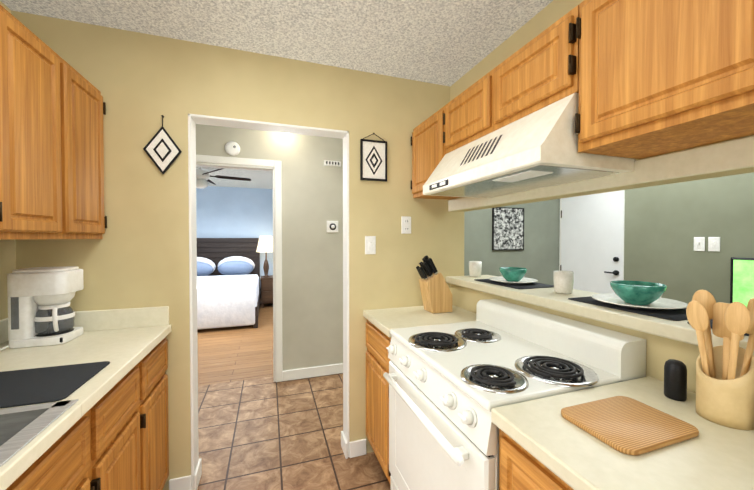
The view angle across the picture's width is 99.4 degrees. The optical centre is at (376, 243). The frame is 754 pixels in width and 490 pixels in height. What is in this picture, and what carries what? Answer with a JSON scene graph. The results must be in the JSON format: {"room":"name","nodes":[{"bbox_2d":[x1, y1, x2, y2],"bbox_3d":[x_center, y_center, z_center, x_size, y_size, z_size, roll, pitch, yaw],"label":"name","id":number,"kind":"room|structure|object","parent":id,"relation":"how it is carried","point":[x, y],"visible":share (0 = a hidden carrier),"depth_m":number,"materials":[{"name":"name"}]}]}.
{"room":"kitchen","nodes":[
{"label":"kitchen","id":0,"kind":"room"},
{"bbox_2d":[0,1,15,319],"bbox_3d":[-1.157,0.173,-0.312,0.120,2.470,4.060,0,1,-19],"label":"wall","id":1,"kind":"structure","parent":0,"point":[7,257],"depth_m":1.46,"materials":[{"name":"beige paint"}]},
{"bbox_2d":[0,5,7,238],"bbox_3d":[-1.262,-0.378,0.739,0.354,0.740,0.350,0,1,-19],"label":"upper cabinet","id":2,"kind":"object","parent":1,"relation":"attached to","point":[3,196],"depth_m":0.99,"materials":[{"name":"brown wood"}]},
{"bbox_2d":[4,8,71,238],"bbox_3d":[-1.374,-0.383,1.070,0.354,0.740,0.349,0,1,-19],"label":"upper cabinet","id":3,"kind":"object","parent":1,"relation":"attached to","point":[52,107],"depth_m":1.14,"materials":[{"name":"brown wood"}]},
{"bbox_2d":[72,67,106,238],"bbox_3d":[-1.485,-0.388,1.400,0.354,0.740,0.346,0,1,-19],"label":"upper cabinet","id":4,"kind":"object","parent":1,"relation":"attached to","point":[89,221],"depth_m":1.46,"materials":[{"name":"brown wood"}]},
{"bbox_2d":[196,186,272,288],"bbox_3d":[-2.978,0.065,6.766,3.800,2.470,0.120,0,1,-19],"label":"wall","id":5,"kind":"structure","parent":0,"point":[230,212],"depth_m":6.70,"materials":[{"name":"blue paint"}]},
{"bbox_2d":[197,303,272,385],"bbox_3d":[-2.354,1.358,4.938,3.800,0.060,4.020,0,1,-19],"label":"floor","id":6,"kind":"structure","parent":0,"point":[232,354],"depth_m":3.93,"materials":[{"name":"brown wood"}]},
{"bbox_2d":[197,238,260,329],"bbox_3d":[-2.949,0.612,5.664,1.625,1.410,1.978,0,1,-19],"label":"queen bed","id":7,"kind":"object","parent":6,"relation":"on","point":[228,284],"visible":0.52,"depth_m":5.47,"materials":[{"name":"white fabric"}]},
{"bbox_2d":[260,275,272,307],"bbox_3d":[-2.166,1.001,6.717,0.520,0.600,0.480,0,1,-19],"label":"nightstand","id":8,"kind":"object","parent":6,"relation":"on","point":[266,290],"visible":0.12,"depth_m":6.47,"materials":[{"name":"brown wood"}]},
{"bbox_2d":[256,236,272,276],"bbox_3d":[-2.311,0.276,6.668,0.380,0.850,0.380,0,1,-19],"label":"table lamp","id":9,"kind":"object","parent":8,"relation":"on","point":[265,244],"visible":0.96,"depth_m":6.55,"materials":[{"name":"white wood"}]},
{"bbox_2d":[11,10,463,489],"bbox_3d":[-0.560,0.139,1.968,2.470,2.470,0.120,0,1,-19],"label":"wall","id":10,"kind":"structure","parent":0,"point":[137,256],"depth_m":1.75,"materials":[{"name":"beige paint"}]},
{"bbox_2d":[143,115,181,173],"bbox_3d":[-1.131,-0.518,1.690,0.176,0.313,0.020,0,1,-19],"label":"diamond","id":11,"kind":"object","parent":10,"relation":"attached to","point":[162,150],"visible":1,"depth_m":1.68,"materials":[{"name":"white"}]},
{"bbox_2d":[169,431,365,489],"bbox_3d":[-0.617,1.324,1.967,1.110,0.100,0.148,0,1,-19],"label":"baseboard","id":12,"kind":"structure","parent":10,"relation":"attached to","point":[357,448],"depth_m":1.87,"materials":[{"name":"white paint"}]},
{"bbox_2d":[188,114,349,489],"bbox_3d":[-0.620,0.334,1.951,0.896,2.080,0.128,0,1,-19],"label":"trim","id":13,"kind":"structure","parent":10,"relation":"attached to","point":[194,120],"depth_m":1.85,"materials":[{"name":"white paint"}]},
{"bbox_2d":[365,236,375,253],"bbox_3d":[-0.041,0.013,2.068,0.072,0.118,0.016,0,1,-19],"label":"light switch","id":14,"kind":"object","parent":10,"relation":"attached to","point":[370,244],"visible":1,"depth_m":2.07,"materials":[{"name":"white plastic"}]},
{"bbox_2d":[360,133,386,181],"bbox_3d":[-0.021,-0.557,2.065,0.178,0.307,0.018,0,1,-19],"label":"framed picture","id":15,"kind":"object","parent":10,"relation":"attached to","point":[373,160],"visible":1,"depth_m":2.06,"materials":[{"name":"black"}]},
{"bbox_2d":[401,216,410,233],"bbox_3d":[0.198,-0.122,2.150,0.070,0.115,0.009,0,1,-19],"label":"outlet","id":16,"kind":"object","parent":10,"relation":"attached to","point":[405,224],"visible":1,"depth_m":2.15,"materials":[{"name":"white plastic"}]},
{"bbox_2d":[0,0,552,188],"bbox_3d":[-0.364,-1.147,2.680,6.550,0.080,9.500,0,1,-19],"label":"ceiling","id":17,"kind":"structure","parent":0,"point":[446,42],"depth_m":1.61,"materials":[{"name":"white paint"}]},
{"bbox_2d":[196,167,250,188],"bbox_3d":[-2.425,-0.941,4.427,1.272,0.384,1.237,0,1,-19],"label":"ceiling fan","id":18,"kind":"object","parent":17,"relation":"hanging from","point":[202,178],"visible":0.48,"depth_m":4.34,"materials":[{"name":"white paint"}]},
{"bbox_2d":[197,373,389,489],"bbox_3d":[0.421,1.421,0.863,6.250,0.060,5.480,0,1,-19],"label":"floor","id":19,"kind":"structure","parent":0,"point":[266,433],"depth_m":2.23,"materials":[{"name":"tile"}]},
{"bbox_2d":[6,398,101,489],"bbox_3d":[-1.099,0.943,0.695,0.624,0.900,0.410,0,1,-19],"label":"base cabinet","id":20,"kind":"object","parent":19,"relation":"on","point":[74,461],"depth_m":0.88,"materials":[{"name":"brown wood"}]},
{"bbox_2d":[102,356,149,489],"bbox_3d":[-1.227,0.937,1.074,0.624,0.900,0.390,0,1,-19],"label":"base cabinet","id":21,"kind":"object","parent":19,"relation":"on","point":[115,437],"depth_m":1.22,"materials":[{"name":"brown wood"}]},
{"bbox_2d":[146,338,168,489],"bbox_3d":[-1.351,0.931,1.443,0.624,0.900,0.388,0,1,-19],"label":"base cabinet","id":22,"kind":"object","parent":19,"relation":"on","point":[157,358],"depth_m":1.55,"materials":[{"name":"brown wood"}]},
{"bbox_2d":[0,306,170,489],"bbox_3d":[-0.825,0.434,-0.102,0.636,0.140,3.638,0,1,-19],"label":"countertop","id":23,"kind":"structure","parent":22,"relation":"on","point":[123,342],"depth_m":1.27,"materials":[{"name":"beige laminate"}]},
{"bbox_2d":[0,399,78,466],"bbox_3d":[-0.949,0.383,0.427,0.499,0.486,0.855,0,1,-19],"label":"double-bowl sink","id":24,"kind":"object","parent":23,"relation":"in","point":[21,427],"visible":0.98,"depth_m":0.83,"materials":[{"name":"silver metal"}]},
{"bbox_2d":[7,266,83,348],"bbox_3d":[-1.478,0.276,1.432,0.201,0.328,0.207,0,1,-19],"label":"drip coffee maker","id":25,"kind":"object","parent":23,"relation":"on","point":[41,312],"visible":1,"depth_m":1.38,"materials":[{"name":"white plastic"}]},
{"bbox_2d":[0,361,109,407],"bbox_3d":[-1.187,0.444,0.969,0.520,0.006,0.300,0,1,-19],"label":"drying mat","id":26,"kind":"object","parent":23,"relation":"on","point":[35,386],"visible":0.96,"depth_m":1.01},
{"bbox_2d":[366,320,390,483],"bbox_3d":[0.289,0.923,1.952,0.634,0.901,0.474,0,1,-19],"label":"base cabinet","id":27,"kind":"object","parent":19,"relation":"on","point":[378,341],"visible":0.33,"depth_m":1.83,"materials":[{"name":"brown wood"}]},
{"bbox_2d":[363,305,475,336],"bbox_3d":[0.286,0.453,1.944,0.640,0.040,0.474,0,1,-19],"label":"countertop","id":28,"kind":"structure","parent":27,"relation":"on","point":[385,320],"depth_m":1.87,"materials":[{"name":"beige laminate"}]},
{"bbox_2d":[416,255,451,312],"bbox_3d":[0.354,0.254,2.023,0.212,0.354,0.115,0,1,-19],"label":"knife block","id":29,"kind":"object","parent":28,"relation":"on","point":[436,293],"visible":1,"depth_m":1.98,"materials":[{"name":"brown wood"}]},
{"bbox_2d":[383,299,645,489],"bbox_3d":[0.462,0.853,1.338,0.696,1.061,0.783,0,1,-19],"label":"electric range","id":30,"kind":"object","parent":19,"relation":"on","point":[451,385],"visible":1,"depth_m":1.17,"materials":[{"name":"white metal"}]},
{"bbox_2d":[499,429,572,489],"bbox_3d":[0.696,0.942,0.758,0.628,0.900,0.480,0,1,-19],"label":"base cabinet","id":31,"kind":"object","parent":19,"relation":"on","point":[521,468],"visible":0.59,"depth_m":0.76,"materials":[{"name":"brown wood"}]},
{"bbox_2d":[491,376,753,489],"bbox_3d":[0.994,0.485,-0.150,0.640,0.040,2.381,0,1,-19],"label":"countertop","id":32,"kind":"structure","parent":31,"relation":"on","point":[710,456],"depth_m":0.70,"materials":[{"name":"beige laminate"}]},
{"bbox_2d":[561,396,698,455],"bbox_3d":[0.620,0.444,0.797,0.255,0.012,0.183,0,1,-19],"label":"bamboo cutting board","id":33,"kind":"object","parent":32,"relation":"on","point":[627,425],"visible":0.94,"depth_m":0.77,"materials":[{"name":"brown wood"}]},
{"bbox_2d":[664,359,686,400],"bbox_3d":[0.866,0.394,0.928,0.049,0.108,0.049,0,1,-19],"label":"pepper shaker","id":34,"kind":"object","parent":32,"relation":"on","point":[675,379],"visible":1,"depth_m":0.91,"materials":[{"name":"plastic"}]},
{"bbox_2d":[686,290,753,429],"bbox_3d":[0.895,0.288,0.827,0.119,0.322,0.142,0,1,-19],"label":"utensil crock","id":35,"kind":"object","parent":32,"relation":"on","point":[725,384],"visible":1,"depth_m":0.80,"materials":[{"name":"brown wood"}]},
{"bbox_2d":[196,124,559,370],"bbox_3d":[0.375,0.113,3.635,4.550,2.470,0.120,0,1,-19],"label":"wall","id":36,"kind":"structure","parent":0,"point":[312,273],"depth_m":3.24,"materials":[{"name":"grey paint"}]},
{"bbox_2d":[225,141,239,155],"bbox_3d":[-1.335,-0.877,2.956,0.130,0.130,0.039,0,1,-19],"label":"smoke detector","id":37,"kind":"object","parent":36,"relation":"attached to","point":[232,148],"visible":0.98,"depth_m":2.94,"materials":[{"name":"white plastic"}]},
{"bbox_2d":[196,155,282,381],"bbox_3d":[-1.393,0.280,3.032,0.942,2.155,0.136,0,1,-19],"label":"door frame","id":38,"kind":"structure","parent":36,"relation":"attached to","point":[236,162],"depth_m":3.10,"materials":[{"name":"white paint"}]},
{"bbox_2d":[283,363,342,380],"bbox_3d":[0.755,1.297,3.711,3.553,0.100,0.014,0,1,-19],"label":"baseboard","id":39,"kind":"structure","parent":36,"relation":"attached to","point":[295,374],"depth_m":3.22,"materials":[{"name":"white paint"}]},
{"bbox_2d":[324,160,340,166],"bbox_3d":[-0.452,-0.811,3.256,0.170,0.050,0.037,0,1,-19],"label":"door chime","id":40,"kind":"object","parent":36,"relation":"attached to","point":[332,163],"visible":0.98,"depth_m":3.24,"materials":[{"name":"white plastic"}]},
{"bbox_2d":[327,221,337,232],"bbox_3d":[-0.452,-0.168,3.268,0.120,0.120,0.033,0,1,-19],"label":"thermostat","id":41,"kind":"object","parent":36,"relation":"attached to","point":[332,226],"visible":1,"depth_m":3.26,"materials":[{"name":"white plastic"}]},
{"bbox_2d":[492,207,523,249],"bbox_3d":[1.635,-0.177,3.980,0.470,0.530,0.020,0,1,-19],"label":"print","id":42,"kind":"object","parent":36,"relation":"attached to","point":[507,228],"visible":0.95,"depth_m":3.97},
{"bbox_2d":[559,190,624,293],"bbox_3d":[2.546,0.325,3.833,0.069,2.040,0.880,0,1,-19],"label":"entry door","id":43,"kind":"structure","parent":36,"relation":"in","point":[591,247],"depth_m":3.81,"materials":[{"name":"white paint"}]},
{"bbox_2d":[450,0,753,392],"bbox_3d":[1.202,0.162,0.421,0.120,2.470,3.940,0,1,-19],"label":"wall","id":44,"kind":"structure","parent":0,"point":[549,15],"depth_m":1.41,"materials":[{"name":"beige paint"}]},
{"bbox_2d":[411,107,459,199],"bbox_3d":[0.438,-0.535,2.010,0.300,0.464,0.416,0,1,-19],"label":"upper cabinet","id":45,"kind":"object","parent":44,"relation":"attached to","point":[427,138],"depth_m":1.97,"materials":[{"name":"brown wood"}]},
{"bbox_2d":[443,74,486,155],"bbox_3d":[0.569,-0.626,1.619,0.300,0.270,0.398,0,1,-19],"label":"upper cabinet","id":46,"kind":"object","parent":44,"relation":"attached to","point":[465,116],"depth_m":1.56,"materials":[{"name":"brown wood"}]},
{"bbox_2d":[423,93,635,197],"bbox_3d":[0.570,-0.367,1.413,0.431,0.234,0.788,0,1,-19],"label":"under-cabinet range hood","id":47,"kind":"object","parent":44,"relation":"attached to","point":[538,149],"visible":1,"depth_m":1.15,"materials":[{"name":"beige metal"}]},
{"bbox_2d":[487,8,574,133],"bbox_3d":[0.697,-0.620,1.242,0.300,0.270,0.398,0,1,-19],"label":"upper cabinet","id":48,"kind":"object","parent":44,"relation":"attached to","point":[541,73],"depth_m":1.16,"materials":[{"name":"brown wood"}]},
{"bbox_2d":[446,275,753,354],"bbox_3d":[1.121,0.277,0.923,0.355,0.045,2.936,0,1,-19],"label":"countertop","id":49,"kind":"structure","parent":44,"relation":"attached to","point":[681,330],"depth_m":1.26,"materials":[{"name":"beige laminate"}]},
{"bbox_2d":[469,261,481,276],"bbox_3d":[0.691,0.181,2.249,0.086,0.105,0.086,0,1,-19],"label":"cup","id":50,"kind":"object","parent":49,"relation":"on","point":[475,268],"visible":1,"depth_m":2.21,"materials":[{"name":"ceramic"}]},
{"bbox_2d":[474,279,553,288],"bbox_3d":[0.811,0.237,1.910,0.270,0.003,0.400,0,1,-19],"label":"placemat","id":51,"kind":"object","parent":49,"relation":"on","point":[529,285],"visible":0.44,"depth_m":1.79,"materials":[{"name":"fabric"}]},
{"bbox_2d":[489,276,537,283],"bbox_3d":[0.811,0.225,1.910,0.270,0.021,0.270,0,1,-19],"label":"plate","id":52,"kind":"object","parent":51,"relation":"on","point":[501,279],"visible":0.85,"depth_m":1.91,"materials":[{"name":"white ceramic"}]},
{"bbox_2d":[499,267,526,281],"bbox_3d":[0.811,0.189,1.910,0.156,0.080,0.156,0,1,-19],"label":"bowl","id":53,"kind":"object","parent":52,"relation":"on","point":[512,274],"visible":0.98,"depth_m":1.86,"materials":[{"name":"ceramic"}]},
{"bbox_2d":[553,270,573,293],"bbox_3d":[0.918,0.191,1.576,0.086,0.105,0.086,0,1,-19],"label":"cup","id":54,"kind":"object","parent":49,"relation":"on","point":[563,281],"visible":1,"depth_m":1.54,"materials":[{"name":"ceramic"}]},
{"bbox_2d":[568,296,687,320],"bbox_3d":[1.028,0.247,1.266,0.270,0.003,0.400,0,1,-19],"label":"placemat","id":55,"kind":"object","parent":49,"relation":"on","point":[675,314],"visible":0.46,"depth_m":1.17,"materials":[{"name":"fabric"}]},
{"bbox_2d":[591,293,687,309],"bbox_3d":[1.028,0.234,1.266,0.300,0.021,0.300,0,1,-19],"label":"plate","id":56,"kind":"object","parent":55,"relation":"on","point":[658,304],"visible":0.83,"depth_m":1.25,"materials":[{"name":"white ceramic"}]},
{"bbox_2d":[610,280,666,304],"bbox_3d":[1.028,0.198,1.265,0.176,0.080,0.176,0,1,-19],"label":"bowl","id":57,"kind":"object","parent":56,"relation":"on","point":[638,293],"visible":1,"depth_m":1.22,"materials":[{"name":"ceramic"}]},
{"bbox_2d":[687,319,748,335],"bbox_3d":[1.164,0.253,0.864,0.270,0.003,0.400,0,1,-19],"label":"placemat","id":58,"kind":"object","parent":49,"relation":"on","point":[711,323],"visible":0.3,"depth_m":0.99,"materials":[{"name":"fabric"}]},
{"bbox_2d":[448,136,753,211],"bbox_3d":[0.977,-0.241,0.866,0.014,0.081,2.938,0,1,-19],"label":"soffit beam","id":59,"kind":"structure","parent":44,"relation":"attached to","point":[735,154],"depth_m":1.03,"materials":[{"name":"beige paint"}]},
{"bbox_2d":[571,0,753,158],"bbox_3d":[0.837,-0.517,0.830,0.300,0.464,0.468,0,1,-19],"label":"upper cabinet","id":60,"kind":"object","parent":44,"relation":"attached to","point":[646,78],"depth_m":0.80,"materials":[{"name":"brown wood"}]},
{"bbox_2d":[624,172,753,303],"bbox_3d":[3.374,0.148,1.318,0.350,2.470,4.250,0,1,-19],"label":"wall","id":61,"kind":"structure","parent":0,"point":[665,225],"depth_m":2.77,"materials":[{"name":"paint"}]},
{"bbox_2d":[694,237,704,250],"bbox_3d":[2.713,0.007,2.697,0.016,0.118,0.072,0,1,-19],"label":"light switch","id":62,"kind":"object","parent":61,"relation":"attached to","point":[699,243],"visible":1,"depth_m":2.69,"materials":[{"name":"white plastic"}]},
{"bbox_2d":[708,237,719,251],"bbox_3d":[2.743,0.009,2.607,0.016,0.118,0.072,0,1,-19],"label":"light switch","id":63,"kind":"object","parent":61,"relation":"attached to","point":[714,244],"visible":1,"depth_m":2.60,"materials":[{"name":"white plastic"}]},
{"bbox_2d":[730,257,753,306],"bbox_3d":[2.942,0.386,1.986,0.040,0.535,1.085,0,1,-19],"label":"television","id":64,"kind":"object","parent":61,"relation":"attached to","point":[742,281],"visible":0.56,"depth_m":2.43,"materials":[{"name":"black plastic"}]}
]}

